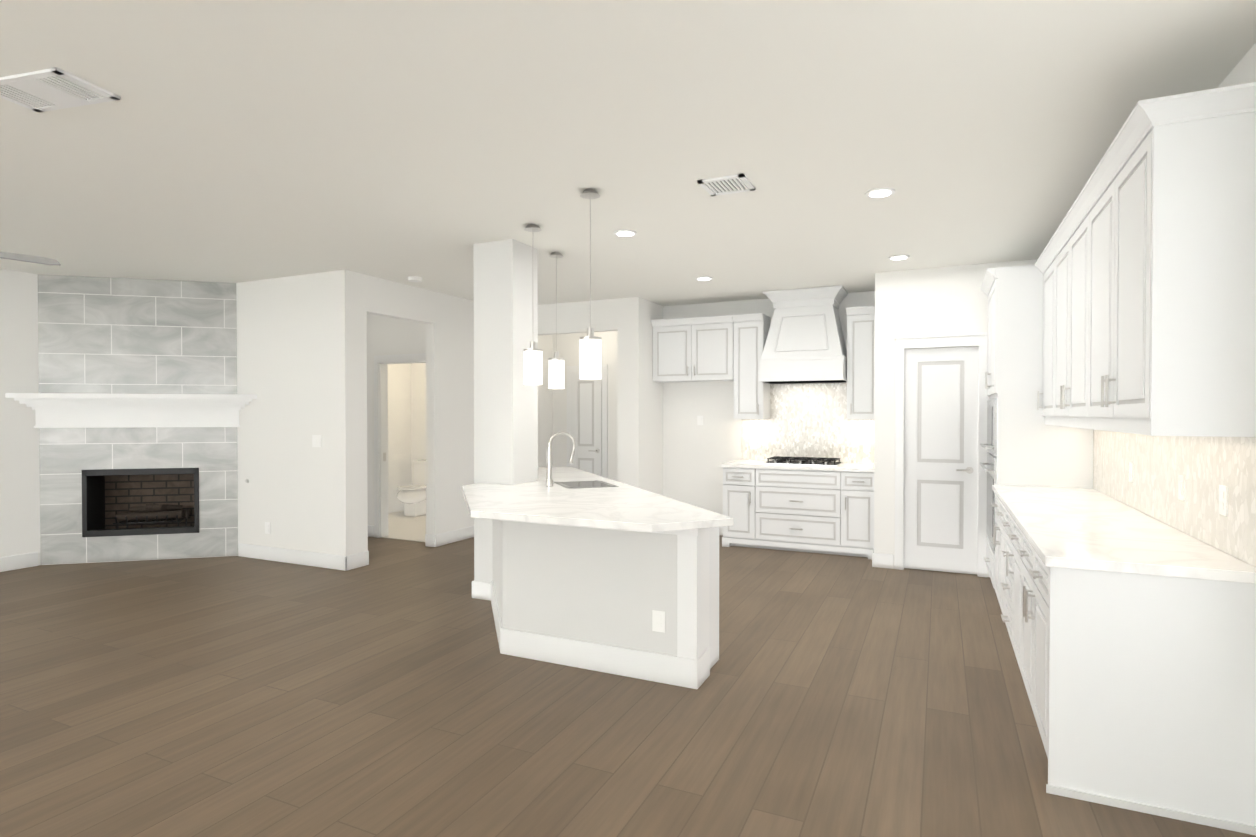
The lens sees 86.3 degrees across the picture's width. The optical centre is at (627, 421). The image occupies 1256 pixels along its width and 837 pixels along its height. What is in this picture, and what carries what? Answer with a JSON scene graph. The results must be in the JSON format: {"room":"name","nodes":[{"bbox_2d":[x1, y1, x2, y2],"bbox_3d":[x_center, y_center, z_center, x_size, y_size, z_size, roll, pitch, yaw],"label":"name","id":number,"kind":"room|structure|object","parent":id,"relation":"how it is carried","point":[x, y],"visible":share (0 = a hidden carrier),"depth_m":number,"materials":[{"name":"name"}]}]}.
{"room":"kitchen","nodes":[
{"label":"kitchen","id":0,"kind":"room"},
{"bbox_2d":[0,269,40,564],"bbox_3d":[-7.502,0.029,2.655,0.120,2.800,10.840,0,1,25],"label":"wall","id":1,"kind":"structure","parent":0,"point":[19,484],"depth_m":6.31,"materials":[{"name":"white paint"}]},
{"bbox_2d":[0,552,37,571],"bbox_3d":[-7.700,1.368,2.084,0.016,0.135,9.610,0,1,25],"label":"baseboard","id":2,"kind":"structure","parent":1,"relation":"attached to","point":[20,561],"depth_m":6.30,"materials":[{"name":"white wood"}]},
{"bbox_2d":[236,271,336,554],"bbox_3d":[-3.950,-0.020,6.913,2.730,2.800,0.120,0,1,25],"label":"wall","id":3,"kind":"structure","parent":0,"point":[286,350],"depth_m":6.56,"materials":[{"name":"white paint"}]},
{"bbox_2d":[265,522,270,533],"label":"switch plates","id":4,"kind":"object","parent":3,"relation":"attached to","point":[267,524],"depth_m":6.69,"materials":[{"name":"white plastic"}]},
{"bbox_2d":[238,543,348,570],"bbox_3d":[-3.305,1.317,6.554,1.516,0.135,0.016,0,1,25],"label":"baseboard","id":5,"kind":"structure","parent":3,"relation":"attached to","point":[292,556],"depth_m":6.52,"materials":[{"name":"white wood"}]},
{"bbox_2d":[312,435,321,446],"label":"switch plates","id":6,"kind":"object","parent":3,"relation":"attached to","point":[316,440],"depth_m":6.38,"materials":[{"name":"white plastic"}]},
{"bbox_2d":[367,314,425,536],"bbox_3d":[-2.737,-0.031,7.871,1.160,2.800,0.120,0,1,25],"label":"wall","id":7,"kind":"structure","parent":0,"point":[372,336],"depth_m":7.89,"materials":[{"name":"white paint"}]},
{"bbox_2d":[374,353,425,537],"bbox_3d":[-2.560,0.297,7.782,0.900,2.145,0.139,0,1,25],"label":"door frame","id":8,"kind":"structure","parent":7,"relation":"attached to","point":[381,364],"depth_m":7.90,"materials":[{"name":"white wood"}]},
{"bbox_2d":[388,364,411,513],"bbox_3d":[-3.715,-0.049,9.374,0.120,2.800,2.020,0,1,25],"label":"wall","id":9,"kind":"structure","parent":0,"point":[399,427],"depth_m":9.92,"materials":[{"name":"white paint"}]},
{"bbox_2d":[381,511,425,541],"bbox_3d":[-2.720,1.354,8.861,2.130,0.006,1.900,0,1,25],"label":"floor","id":10,"kind":"structure","parent":0,"point":[401,526],"depth_m":8.57,"materials":[{"name":"beige tile"}]},
{"bbox_2d":[397,460,425,516],"bbox_3d":[-3.032,0.961,9.645,0.420,0.775,0.695,0,1,25],"label":"toilet","id":11,"kind":"object","parent":10,"relation":"on","point":[412,498],"visible":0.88,"depth_m":9.52,"materials":[{"name":"white ceramic"}]},
{"bbox_2d":[411,363,425,484],"bbox_3d":[-2.349,-0.053,9.786,2.250,2.800,0.120,0,1,25],"label":"wall","id":12,"kind":"structure","parent":0,"point":[418,411],"depth_m":10.10,"materials":[{"name":"white paint"}]},
{"bbox_2d":[335,269,552,555],"bbox_3d":[-1.907,-0.032,7.926,0.120,2.800,3.680,0,1,25],"label":"wall","id":13,"kind":"structure","parent":0,"point":[449,402],"depth_m":7.34,"materials":[{"name":"white paint"}]},
{"bbox_2d":[432,526,473,546],"bbox_3d":[-1.845,1.301,7.909,0.020,0.135,1.286,0,1,25],"label":"baseboard","id":14,"kind":"structure","parent":13,"relation":"attached to","point":[445,538],"depth_m":7.59,"materials":[{"name":"white wood"}]},
{"bbox_2d":[537,299,616,335],"bbox_3d":[-0.623,-1.254,8.087,1.160,0.360,0.120,0,1,25],"label":"wall","id":15,"kind":"structure","parent":0,"point":[573,317],"depth_m":8.01,"materials":[{"name":"white paint"}]},
{"bbox_2d":[553,331,616,480],"bbox_3d":[-0.253,-0.047,9.252,2.000,2.800,0.120,0,1,25],"label":"wall","id":16,"kind":"structure","parent":0,"point":[568,347],"depth_m":9.39,"materials":[{"name":"white paint"}]},
{"bbox_2d":[571,372,601,475],"bbox_3d":[-0.590,0.329,9.292,0.480,2.030,0.094,0,1,25],"label":"hall door","id":17,"kind":"structure","parent":16,"relation":"in","point":[586,414],"depth_m":9.29,"materials":[{"name":"white wood"}]},
{"bbox_2d":[567,365,607,477],"bbox_3d":[-0.573,0.284,9.328,0.638,2.135,0.018,0,1,25],"label":"door frame","id":18,"kind":"structure","parent":16,"relation":"attached to","point":[571,369],"depth_m":9.21,"materials":[{"name":"white wood"}]},
{"bbox_2d":[0,535,1255,836],"bbox_3d":[-2.641,1.482,2.429,9.500,0.100,14.900,0,1,25],"label":"floor","id":19,"kind":"structure","parent":0,"point":[388,691],"depth_m":3.24,"materials":[{"name":"brown wood"}]},
{"bbox_2d":[5,275,256,564],"bbox_3d":[-4.832,-0.018,6.791,2.112,2.798,0.650,0,1,-14],"label":"fireplace","id":20,"kind":"object","parent":19,"relation":"on","point":[137,403],"visible":1,"depth_m":6.66,"materials":[{"name":"tile"}]},
{"bbox_2d":[493,519,496,598],"bbox_3d":[-0.807,0.968,4.772,0.845,0.873,0.788,0,1,25],"label":"wall","id":21,"kind":"structure","parent":19,"relation":"on","point":[494,521],"depth_m":4.86,"materials":[{"name":"white paint"}]},
{"bbox_2d":[491,581,494,620],"bbox_3d":[-0.915,0.970,4.668,0.766,0.872,0.907,0,1,25],"label":"trim","id":22,"kind":"structure","parent":21,"relation":"attached to","point":[492,586],"depth_m":4.97,"materials":[{"name":"white wood"}]},
{"bbox_2d":[473,239,537,582],"bbox_3d":[-0.978,-0.003,5.382,0.370,2.800,0.350,0,1,25],"label":"column","id":23,"kind":"structure","parent":19,"relation":"on","point":[505,397],"depth_m":5.24,"materials":[{"name":"white paint"}]},
{"bbox_2d":[472,581,490,600],"bbox_3d":[-0.978,1.330,5.398,0.402,0.135,0.382,0,1,25],"label":"baseboard","id":24,"kind":"structure","parent":23,"relation":"attached to","point":[481,590],"depth_m":5.27,"materials":[{"name":"white wood"}]},
{"bbox_2d":[497,520,676,655],"bbox_3d":[-0.160,0.978,3.916,1.240,0.873,0.200,0,1,25],"label":"panel","id":25,"kind":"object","parent":19,"relation":"on","point":[607,586],"depth_m":3.83,"materials":[{"name":"white paint"}]},
{"bbox_2d":[495,520,702,688],"bbox_3d":[-0.202,0.980,3.815,1.270,0.872,0.021,0,1,25],"label":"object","id":26,"kind":"structure","parent":25,"relation":"attached to","point":[688,666],"depth_m":3.64,"materials":[{"name":"white wood"}]},
{"bbox_2d":[709,527,718,668],"bbox_3d":[0.116,0.977,4.051,0.833,0.872,0.262,0,1,25],"label":"base cabinet","id":27,"kind":"object","parent":19,"relation":"on","point":[714,593],"visible":0.11,"depth_m":3.85,"materials":[{"name":"white wood"}]},
{"bbox_2d":[462,466,733,531],"bbox_3d":[-0.276,0.505,5.143,2.887,0.040,2.998,0,1,25],"label":"countertop","id":28,"kind":"structure","parent":27,"relation":"on","point":[622,506],"depth_m":3.94,"materials":[{"name":"stone"}]},
{"bbox_2d":[546,431,575,485],"bbox_3d":[-0.527,0.279,5.093,0.202,0.412,0.192,0,1,25],"label":"faucet","id":29,"kind":"object","parent":28,"relation":"on","point":[549,480],"visible":1,"depth_m":5.04,"materials":[{"name":"silver metal"}]},
{"bbox_2d":[553,480,618,488],"bbox_3d":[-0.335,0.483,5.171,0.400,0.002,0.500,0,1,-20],"label":"sink","id":30,"kind":"object","parent":28,"relation":"in","point":[583,484],"visible":0.98,"depth_m":5.15,"materials":[{"name":"silver metal"}]},
{"bbox_2d":[722,467,873,558],"bbox_3d":[1.891,0.939,7.317,1.599,0.873,0.696,0,1,25],"label":"base cabinet","id":31,"kind":"object","parent":19,"relation":"on","point":[822,512],"visible":0.96,"depth_m":7.02,"materials":[{"name":"white wood"}]},
{"bbox_2d":[721,460,873,471],"bbox_3d":[1.890,0.480,7.322,1.610,0.040,0.677,0,1,25],"label":"countertop","id":32,"kind":"structure","parent":31,"relation":"on","point":[851,467],"depth_m":7.07,"materials":[{"name":"stone"}]},
{"bbox_2d":[764,456,842,465],"bbox_3d":[1.922,0.430,7.331,0.770,0.058,0.460,0,1,25],"label":"cooktop","id":33,"kind":"object","parent":32,"relation":"in","point":[817,461],"visible":1,"depth_m":7.25,"materials":[{"name":"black metal"}]},
{"bbox_2d":[991,494,1002,620],"bbox_3d":[2.911,0.970,4.594,0.637,0.872,0.940,0,1,25],"label":"base cabinet","id":34,"kind":"object","parent":19,"relation":"on","point":[998,527],"depth_m":4.74,"materials":[{"name":"white wood"}]},
{"bbox_2d":[992,485,1255,583],"bbox_3d":[2.497,0.522,3.721,0.655,0.040,2.858,0,1,25],"label":"countertop","id":35,"kind":"structure","parent":34,"relation":"on","point":[1082,528],"depth_m":2.93,"materials":[{"name":"stone"}]},
{"bbox_2d":[1003,506,1010,639],"bbox_3d":[2.613,0.978,3.954,0.637,0.872,0.588,0,1,25],"label":"base cabinet","id":36,"kind":"object","parent":19,"relation":"on","point":[1006,516],"depth_m":4.16,"materials":[{"name":"white wood"}]},
{"bbox_2d":[1011,517,1018,652],"bbox_3d":[2.403,0.983,3.502,0.637,0.872,0.529,0,1,25],"label":"base cabinet","id":37,"kind":"object","parent":19,"relation":"on","point":[1014,528],"depth_m":3.83,"materials":[{"name":"white wood"}]},
{"bbox_2d":[979,265,1092,587],"bbox_3d":[3.273,0.107,5.440,0.703,2.580,0.915,0,1,25],"label":"tall cabinet","id":38,"kind":"object","parent":19,"relation":"on","point":[1026,445],"visible":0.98,"depth_m":5.07,"materials":[{"name":"white wood"}]},
{"bbox_2d":[1015,529,1255,835],"bbox_3d":[2.126,0.990,2.907,0.637,0.872,1.019,0,1,25],"label":"base cabinet","id":39,"kind":"object","parent":19,"relation":"on","point":[1141,690],"depth_m":2.45,"materials":[{"name":"white wood"}]},
{"bbox_2d":[0,0,1255,305],"bbox_3d":[-2.641,-1.418,2.395,9.500,0.100,14.900,0,1,25],"label":"ceiling","id":40,"kind":"structure","parent":0,"point":[430,142],"depth_m":3.19,"materials":[{"name":"white paint"}]},
{"bbox_2d":[0,252,60,265],"bbox_3d":[-4.183,-1.164,3.900,1.326,0.440,1.363,0,1,25],"label":"ceiling fan","id":41,"kind":"object","parent":40,"relation":"hanging from","point":[28,258],"visible":1,"depth_m":4.32,"materials":[{"name":"grey"}]},
{"bbox_2d":[0,67,120,112],"bbox_3d":[-2.401,-1.365,2.769,0.470,0.013,0.250,0,1,15],"label":"ceiling vent","id":42,"kind":"object","parent":40,"relation":"in","point":[51,89],"visible":0.98,"depth_m":2.76,"materials":[{"name":"white metal"}]},
{"bbox_2d":[408,276,421,281],"bbox_3d":[-2.093,-1.399,6.585,0.140,0.034,0.140,0,1,25],"label":"smoke detector","id":43,"kind":"object","parent":40,"relation":"attached to","point":[414,279],"visible":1,"depth_m":6.54,"materials":[{"name":"white plastic"}]},
{"bbox_2d":[523,224,542,384],"bbox_3d":[-0.677,-0.830,4.775,0.136,1.129,0.136,0,1,25],"label":"pendant light","id":44,"kind":"object","parent":40,"relation":"hanging from","point":[532,365],"visible":1,"depth_m":4.73,"materials":[{"name":"white glass"}]},
{"bbox_2d":[548,252,564,388],"bbox_3d":[-0.597,-0.839,5.587,0.136,1.129,0.136,0,1,25],"label":"pendant light","id":45,"kind":"object","parent":40,"relation":"hanging from","point":[556,371],"visible":1,"depth_m":5.54,"materials":[{"name":"white glass"}]},
{"bbox_2d":[579,189,601,379],"bbox_3d":[-0.227,-0.821,4.036,0.136,1.129,0.136,0,1,25],"label":"pendant light","id":46,"kind":"object","parent":40,"relation":"hanging from","point":[590,356],"visible":1,"depth_m":3.99,"materials":[{"name":"white glass"}]},
{"bbox_2d":[614,229,636,236],"bbox_3d":[-0.020,-1.390,4.948,0.170,0.013,0.170,0,1,25],"label":"recessed light","id":47,"kind":"object","parent":40,"relation":"in","point":[625,233],"visible":0.98,"depth_m":4.92,"materials":[{"name":"white"}]},
{"bbox_2d":[696,276,712,280],"bbox_3d":[0.752,-1.409,6.607,0.170,0.013,0.170,0,1,25],"label":"recessed light","id":48,"kind":"object","parent":40,"relation":"in","point":[704,278],"visible":1,"depth_m":6.57,"materials":[{"name":"white"}]},
{"bbox_2d":[697,173,755,195],"bbox_3d":[0.577,-1.379,3.909,0.270,0.012,0.270,0,1,25],"label":"ceiling vent","id":49,"kind":"object","parent":40,"relation":"in","point":[730,184],"visible":0.98,"depth_m":3.89,"materials":[{"name":"white metal"}]},
{"bbox_2d":[865,187,894,197],"bbox_3d":[1.522,-1.380,4.043,0.170,0.013,0.170,0,1,25],"label":"recessed light","id":50,"kind":"object","parent":40,"relation":"in","point":[881,192],"visible":0.98,"depth_m":4.02,"materials":[{"name":"white"}]},
{"bbox_2d":[888,255,909,259],"bbox_3d":[2.311,-1.399,5.716,0.170,0.013,0.170,0,1,25],"label":"recessed light","id":51,"kind":"object","parent":40,"relation":"in","point":[898,257],"visible":1,"depth_m":5.68,"materials":[{"name":"white plastic"}]},
{"bbox_2d":[617,297,662,495],"bbox_3d":[0.253,-0.036,8.289,0.270,2.800,1.200,0,1,25],"label":"wall","id":52,"kind":"structure","parent":0,"point":[639,428],"depth_m":7.78,"materials":[{"name":"white paint"}]},
{"bbox_2d":[663,291,874,514],"bbox_3d":[1.683,-0.031,7.855,2.690,2.800,0.120,0,1,25],"label":"wall","id":53,"kind":"structure","parent":0,"point":[695,455],"depth_m":8.15,"materials":[{"name":"white paint"}]},
{"bbox_2d":[651,315,733,382],"bbox_3d":[0.805,-0.847,7.961,0.995,0.730,0.405,0,1,25],"label":"upper cabinet","id":54,"kind":"object","parent":53,"relation":"attached to","point":[694,349],"visible":0.98,"depth_m":7.82,"materials":[{"name":"white wood"}]},
{"bbox_2d":[697,416,702,424],"label":"switch plates","id":55,"kind":"object","parent":53,"relation":"attached to","point":[699,418],"depth_m":8.16,"materials":[{"name":"white plastic"}]},
{"bbox_2d":[719,527,722,534],"bbox_3d":[0.865,1.298,8.174,0.950,0.135,0.020,0,1,25],"label":"baseboard","id":56,"kind":"structure","parent":53,"relation":"attached to","point":[720,528],"depth_m":8.05,"materials":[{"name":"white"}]},
{"bbox_2d":[732,313,770,418],"bbox_3d":[1.416,-0.619,7.680,0.343,1.180,0.405,0,1,25],"label":"upper cabinet","id":57,"kind":"object","parent":53,"relation":"attached to","point":[751,391],"visible":0.94,"depth_m":7.55,"materials":[{"name":"white wood"}]},
{"bbox_2d":[759,285,847,383],"bbox_3d":[1.942,-0.929,7.347,0.886,0.987,0.559,0,1,25],"label":"range hood","id":58,"kind":"object","parent":53,"relation":"attached to","point":[805,342],"visible":0.98,"depth_m":7.16,"materials":[{"name":"white wood"}]},
{"bbox_2d":[741,383,873,463],"bbox_3d":[2.051,0.010,7.606,1.567,0.889,0.019,0,1,25],"label":"backsplash","id":59,"kind":"structure","parent":53,"relation":"attached to","point":[807,420],"depth_m":7.60,"materials":[{"name":"white tile"}]},
{"bbox_2d":[874,272,888,553],"bbox_3d":[2.612,-0.019,6.806,0.120,2.800,1.000,0,1,25],"label":"wall","id":60,"kind":"structure","parent":0,"point":[881,420],"depth_m":6.35,"materials":[{"name":"white paint"}]},
{"bbox_2d":[846,306,874,419],"bbox_3d":[2.529,-0.613,7.162,0.332,1.180,0.405,0,1,25],"label":"upper cabinet","id":61,"kind":"object","parent":60,"relation":"attached to","point":[860,362],"visible":0.92,"depth_m":7.04,"materials":[{"name":"white wood"}]},
{"bbox_2d":[872,550,877,566],"bbox_3d":[2.406,1.317,6.533,0.020,0.135,0.336,0,1,25],"label":"baseboard","id":62,"kind":"structure","parent":60,"relation":"attached to","point":[874,555],"depth_m":6.38,"materials":[{"name":"white wood"}]},
{"bbox_2d":[887,259,1037,576],"bbox_3d":[3.147,-0.011,6.072,1.470,2.800,0.120,0,1,25],"label":"wall","id":63,"kind":"structure","parent":0,"point":[941,300],"depth_m":6.17,"materials":[{"name":"white paint"}]},
{"bbox_2d":[894,332,987,576],"bbox_3d":[2.882,0.296,6.181,0.800,2.185,0.151,0,1,25],"label":"door frame","id":64,"kind":"structure","parent":63,"relation":"attached to","point":[979,340],"depth_m":6.11,"materials":[{"name":"white wood"}]},
{"bbox_2d":[904,347,977,574],"bbox_3d":[2.871,0.352,6.158,0.612,2.058,0.094,0,1,25],"label":"pantry door","id":65,"kind":"structure","parent":63,"relation":"in","point":[941,464],"depth_m":6.17,"materials":[{"name":"white wood"}]},
{"bbox_2d":[1218,43,1255,87],"bbox_3d":[1.348,0.056,0.319,0.120,2.800,14.070,0,1,25],"label":"wall","id":66,"kind":"structure","parent":0,"point":[1243,71],"depth_m":2.51,"materials":[{"name":"white paint"}]},
{"bbox_2d":[1039,250,1050,417],"bbox_3d":[3.117,-0.604,4.653,0.329,1.140,0.621,0,1,25],"label":"upper cabinet","id":67,"kind":"object","parent":66,"relation":"attached to","point":[1045,266],"depth_m":4.81,"materials":[{"name":"white wood"}]},
{"bbox_2d":[1051,202,1082,421],"bbox_3d":[2.773,-0.596,3.913,0.329,1.140,1.242,0,1,25],"label":"upper cabinet","id":68,"kind":"object","parent":66,"relation":"attached to","point":[1067,252],"depth_m":4.00,"materials":[{"name":"white wood"}]},
{"bbox_2d":[1083,82,1255,425],"bbox_3d":[2.306,-0.584,2.909,0.329,1.140,1.206,0,1,25],"label":"upper cabinet","id":69,"kind":"object","parent":66,"relation":"attached to","point":[1145,264],"depth_m":2.40,"materials":[{"name":"white wood"}]},
{"bbox_2d":[1093,430,1255,566],"bbox_3d":[2.790,0.271,3.593,0.020,0.461,2.838,0,1,25],"label":"backsplash","id":70,"kind":"structure","parent":66,"relation":"attached to","point":[1202,488],"depth_m":2.99,"materials":[{"name":"white tile"}]}
]}

